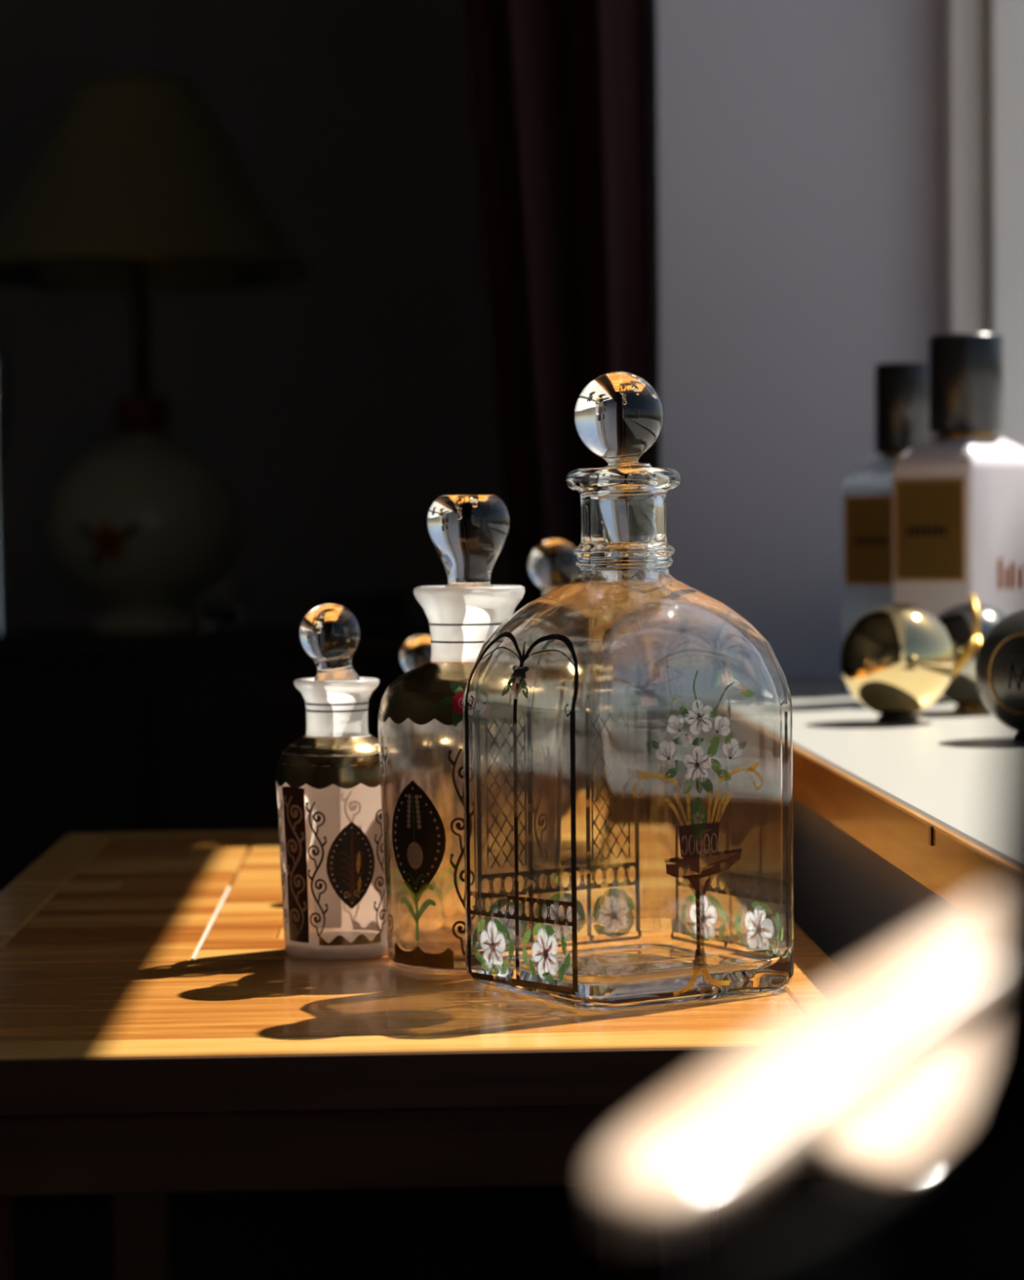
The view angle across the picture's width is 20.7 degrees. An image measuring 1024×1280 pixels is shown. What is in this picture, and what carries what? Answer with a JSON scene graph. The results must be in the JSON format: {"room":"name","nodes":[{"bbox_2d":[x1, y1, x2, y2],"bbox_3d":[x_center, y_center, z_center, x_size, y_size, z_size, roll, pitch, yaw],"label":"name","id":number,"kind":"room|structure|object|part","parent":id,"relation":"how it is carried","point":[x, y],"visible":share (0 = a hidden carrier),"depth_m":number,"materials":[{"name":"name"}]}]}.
{"room":"bedroom","nodes":[
{"label":"bedroom","id":0,"kind":"room"},
{"bbox_2d":[0,0,509,626],"bbox_3d":[-1.113,-0.655,4.491,2.720,2.450,0.100,-1,2,-2],"label":"wall","id":1,"kind":"structure","parent":0,"point":[335,406],"depth_m":4.47,"materials":[{"name":"grey paint"}]},
{"bbox_2d":[24,1186,517,1279],"bbox_3d":[-0.935,0.714,1.444,2.620,0.060,6.100,-1,2,-2],"label":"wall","id":2,"kind":"structure","parent":0,"point":[460,1233],"depth_m":2.92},
{"bbox_2d":[0,824,917,1279],"bbox_3d":[-0.062,0.403,1.346,0.385,0.550,0.736,-1,2,-2],"label":"side table","id":3,"kind":"object","parent":2,"relation":"on","point":[161,1037],"visible":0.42,"depth_m":1.00,"materials":[{"name":"brown wood"}]},
{"bbox_3d":[-0.194,0.434,1.023,0.035,0.516,0.035,-1,2,-2],"label":"leg","id":4,"kind":"part","parent":3,"relation":"part of","materials":[{"name":"brown wood"}]},
{"bbox_3d":[-0.217,0.410,1.662,0.035,0.516,0.035,-1,2,-2],"label":"leg","id":5,"kind":"part","parent":3,"relation":"part of","materials":[{"name":"brown wood"}]},
{"bbox_2d":[275,603,399,959],"bbox_3d":[-0.074,0.059,1.197,0.053,0.150,0.053,-1,2,-2],"label":"bottle","id":6,"kind":"object","parent":3,"relation":"on","point":[328,779],"visible":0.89,"depth_m":1.18,"materials":[{"name":"clear glass"}]},
{"bbox_2d":[391,634,470,894],"bbox_3d":[-0.044,0.061,1.403,0.046,0.129,0.046,0,2,18],"label":"bottle","id":7,"kind":"object","parent":3,"relation":"on","point":[427,763],"visible":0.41,"depth_m":1.39,"materials":[{"name":"clear glass"}]},
{"bbox_2d":[377,494,563,973],"bbox_3d":[-0.017,0.037,1.165,0.077,0.194,0.077,-1,2,-15],"label":"bottle","id":8,"kind":"object","parent":3,"relation":"on","point":[468,533],"visible":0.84,"depth_m":1.15,"materials":[{"name":"clear glass"}]},
{"bbox_2d":[501,538,611,870],"bbox_3d":[0.024,0.033,1.504,0.059,0.175,0.059,-1,2,-2],"label":"bottle","id":9,"kind":"object","parent":3,"relation":"on","point":[552,565],"visible":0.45,"depth_m":1.49,"materials":[{"name":"clear glass"}]},
{"bbox_2d":[462,371,793,1011],"bbox_3d":[0.044,0.016,1.096,0.099,0.241,0.099,-2,3,-31],"label":"decanter","id":10,"kind":"object","parent":3,"relation":"on","point":[611,963],"visible":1,"depth_m":1.08,"materials":[{"name":"clear glass"}]},
{"bbox_3d":[-0.007,0.119,1.091,0.001,0.022,0.032,-2,3,-31],"label":"painted flower panel","id":11,"kind":"part","parent":10,"relation":"part of","materials":[{"name":"white paint"}]},
{"bbox_3d":[-0.003,0.115,1.129,0.021,0.021,0.001,-2,3,-31],"label":"painted flower panel","id":12,"kind":"part","parent":10,"relation":"part of","materials":[{"name":"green paint"}]},
{"bbox_3d":[0.013,0.118,1.057,0.001,0.022,0.034,-2,3,-31],"label":"painted flower panel","id":13,"kind":"part","parent":10,"relation":"part of","materials":[{"name":"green paint"}]},
{"bbox_3d":[0.020,0.114,1.142,0.024,0.022,0.001,-2,3,-31],"label":"painted flower panel","id":14,"kind":"part","parent":10,"relation":"part of","materials":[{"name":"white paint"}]},
{"bbox_3d":[0.042,0.113,1.155,0.021,0.022,0.001,-2,3,-31],"label":"painted flower panel","id":15,"kind":"part","parent":10,"relation":"part of","materials":[{"name":"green paint"}]},
{"bbox_2d":[654,739,675,761],"bbox_3d":[0.058,0.041,1.046,0.010,0.008,0.001,-2,3,-31],"label":"flower","id":16,"kind":"object","parent":10,"relation":"on","point":[671,745],"depth_m":1.05,"materials":[{"name":"white paint"}]},
{"bbox_2d":[666,714,684,734],"bbox_3d":[0.061,0.032,1.048,0.009,0.007,0.001,-2,3,-31],"label":"flower","id":17,"kind":"object","parent":10,"relation":"on","point":[672,728],"depth_m":1.05,"materials":[{"name":"white paint"}]},
{"bbox_2d":[678,733,693,747],"bbox_3d":[0.065,0.038,1.051,0.007,0.005,0.001,-2,3,-31],"label":"flower","id":18,"kind":"object","parent":10,"relation":"on","point":[689,740],"depth_m":1.05,"materials":[{"name":"white paint"}]},
{"bbox_2d":[681,745,712,782],"bbox_3d":[0.070,0.047,1.054,0.014,0.014,0.001,-2,3,-31],"label":"flower","id":19,"kind":"object","parent":10,"relation":"on","point":[693,761],"depth_m":1.05,"materials":[{"name":"white paint"}]},
{"bbox_2d":[631,761,762,856],"bbox_3d":[0.070,0.064,1.055,0.060,0.034,0.001,-2,3,-31],"label":"basket","id":20,"kind":"object","parent":10,"relation":"on","point":[689,837],"depth_m":1.06,"materials":[{"name":"brown paint"}]},
{"bbox_2d":[684,699,713,735],"bbox_3d":[0.070,0.029,1.054,0.014,0.014,0.001,-2,3,-31],"label":"flower","id":21,"kind":"object","parent":10,"relation":"on","point":[699,715],"depth_m":1.05,"materials":[{"name":"white paint"}]},
{"bbox_3d":[0.078,0.114,1.141,0.001,0.022,0.032,-2,3,-31],"label":"painted flower panel","id":22,"kind":"part","parent":10,"relation":"part of","materials":[{"name":"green paint"}]},
{"bbox_2d":[713,715,730,736],"bbox_3d":[0.080,0.033,1.060,0.008,0.008,0.001,-2,3,-31],"label":"flower","id":23,"kind":"object","parent":10,"relation":"on","point":[725,722],"depth_m":1.06,"materials":[{"name":"white paint"}]},
{"bbox_2d":[720,737,742,759],"bbox_3d":[0.084,0.041,1.062,0.010,0.008,0.001,-2,3,-31],"label":"flower","id":24,"kind":"object","parent":10,"relation":"on","point":[730,750],"depth_m":1.06,"materials":[{"name":"white paint"}]},
{"bbox_2d":[728,678,755,697],"bbox_3d":[0.088,0.018,1.065,0.011,0.007,0.001,-2,2,-23],"label":"flower","id":25,"kind":"object","parent":10,"relation":"on","point":[747,693],"depth_m":1.06,"materials":[{"name":"paint"}]},
{"bbox_3d":[0.098,0.114,1.109,0.001,0.022,0.032,-2,3,-31],"label":"painted flower panel","id":26,"kind":"part","parent":10,"relation":"part of","materials":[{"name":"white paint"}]},
{"bbox_3d":[0.070,0.406,1.673,0.035,0.516,0.035,-1,2,-2],"label":"leg","id":27,"kind":"part","parent":3,"relation":"part of","materials":[{"name":"brown wood"}]},
{"bbox_3d":[0.094,0.430,1.033,0.035,0.516,0.035,-1,2,-2],"label":"leg","id":28,"kind":"part","parent":3,"relation":"part of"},
{"bbox_2d":[595,578,1023,1279],"bbox_3d":[-0.068,0.359,0.070,0.360,0.735,0.639,-1,2,-2],"label":"armchair","id":29,"kind":"object","parent":2,"relation":"on","point":[931,1152],"visible":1,"depth_m":0.26,"materials":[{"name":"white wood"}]},
{"bbox_3d":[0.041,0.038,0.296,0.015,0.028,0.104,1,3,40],"label":"arm","id":30,"kind":"part","parent":29,"relation":"part of","materials":[{"name":"brown wood"}]},
{"bbox_3d":[-0.435,0.293,3.545,1.040,0.611,0.530,-1,2,-2],"label":"base cabinet","id":31,"kind":"object","parent":2,"relation":"on","visible":0},
{"bbox_2d":[0,306,18,638],"bbox_3d":[-0.618,-0.198,3.334,0.053,0.393,0.053,-1,2,-2],"label":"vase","id":32,"kind":"object","parent":31,"relation":"on","point":[8,620],"visible":1,"depth_m":3.32,"materials":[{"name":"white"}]},
{"bbox_2d":[0,75,313,633],"bbox_3d":[-0.460,-0.348,3.475,0.430,0.677,0.430,-1,2,-2],"label":"table lamp","id":33,"kind":"object","parent":31,"relation":"on","point":[136,187],"visible":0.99,"depth_m":3.38,"materials":[{"name":"beige ceramic"}]},
{"bbox_2d":[76,520,142,569],"bbox_3d":[-0.485,-0.114,3.374,0.084,0.058,0.018,0,2,25],"label":"flower","id":34,"kind":"object","parent":33,"relation":"on","point":[100,544],"depth_m":3.37,"materials":[{"name":"red paint"}]},
{"bbox_3d":[-0.461,-0.430,3.472,0.026,0.256,0.026,-1,2,-2],"label":"stem","id":35,"kind":"part","parent":33,"relation":"part of","materials":[{"name":"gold metal"}]},
{"bbox_3d":[-0.462,-0.569,3.466,0.424,0.230,0.424,-1,2,-2],"label":"lamp shade","id":36,"kind":"part","parent":33,"relation":"part of","materials":[{"name":"fabric"}]},
{"bbox_2d":[194,584,249,635],"bbox_3d":[-0.347,-0.036,3.350,0.066,0.060,0.063,-1,2,-2],"label":"glass votive","id":37,"kind":"object","parent":31,"relation":"on","point":[222,608],"visible":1,"depth_m":3.33,"materials":[{"name":"clear glass"}]},
{"bbox_2d":[645,0,984,1279],"bbox_3d":[0.244,-0.554,1.440,0.233,2.450,6.100,-1,2,-2],"label":"wall","id":38,"kind":"structure","parent":0,"point":[793,145],"depth_m":2.07,"materials":[{"name":"grey paint"}]},
{"bbox_2d":[462,0,653,1279],"bbox_3d":[-0.094,-0.564,1.998,0.392,2.195,0.062,-1,2,-2],"label":"curtain","id":39,"kind":"object","parent":38,"relation":"hanging from","point":[558,87],"visible":0.39,"depth_m":2.02,"materials":[{"name":"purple fabric"}]},
{"bbox_2d":[670,0,1023,908],"bbox_3d":[0.318,-0.388,0.933,0.328,0.969,2.370,-1,2,-2],"label":"window","id":40,"kind":"structure","parent":38,"relation":"in","point":[921,795],"depth_m":1.80,"materials":[{"name":"grey"}]},
{"bbox_2d":[841,362,930,689],"bbox_3d":[0.266,-0.077,1.909,0.061,0.222,0.060,-3,3,-42],"label":"perfume bottle","id":41,"kind":"object","parent":40,"relation":"on","point":[900,388],"visible":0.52,"depth_m":1.89,"materials":[{"name":"clear glass"}]},
{"bbox_3d":[0.244,-0.067,1.889,0.001,0.061,0.052,-3,3,-42],"label":"label plate","id":42,"kind":"part","parent":41,"relation":"part of","materials":[{"name":"gold metal"}]},
{"bbox_2d":[840,603,954,723],"bbox_3d":[0.219,0.013,1.591,0.064,0.068,0.064,-1,2,-2],"label":"perfume bottle","id":43,"kind":"object","parent":40,"relation":"on","point":[897,660],"visible":1,"depth_m":1.57,"materials":[{"name":"gold metal"}]},
{"bbox_2d":[892,333,1023,700],"bbox_3d":[0.293,-0.079,1.810,0.070,0.234,0.070,-2,3,-39],"label":"perfume bottle","id":44,"kind":"object","parent":40,"relation":"on","point":[957,495],"visible":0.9,"depth_m":1.78,"materials":[{"name":"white glass"}]},
{"bbox_3d":[0.267,-0.070,1.789,0.001,0.065,0.059,-2,3,-39],"label":"label plate","id":45,"kind":"part","parent":44,"relation":"part of","materials":[{"name":"gold metal"}]},
{"bbox_2d":[935,594,1006,712],"bbox_3d":[0.275,0.008,1.670,0.062,0.071,0.068,-1,2,-2],"label":"perfume bottle","id":46,"kind":"object","parent":40,"relation":"on","point":[966,625],"visible":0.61,"depth_m":1.65,"materials":[{"name":"gold metal"}]},
{"bbox_2d":[974,611,1018,724],"bbox_3d":[0.272,0.018,1.442,0.065,0.068,0.066,-1,2,-2],"label":"perfume bottle","id":47,"kind":"object","parent":40,"relation":"on","point":[993,666],"visible":0.69,"depth_m":1.43,"materials":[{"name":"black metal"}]}
]}

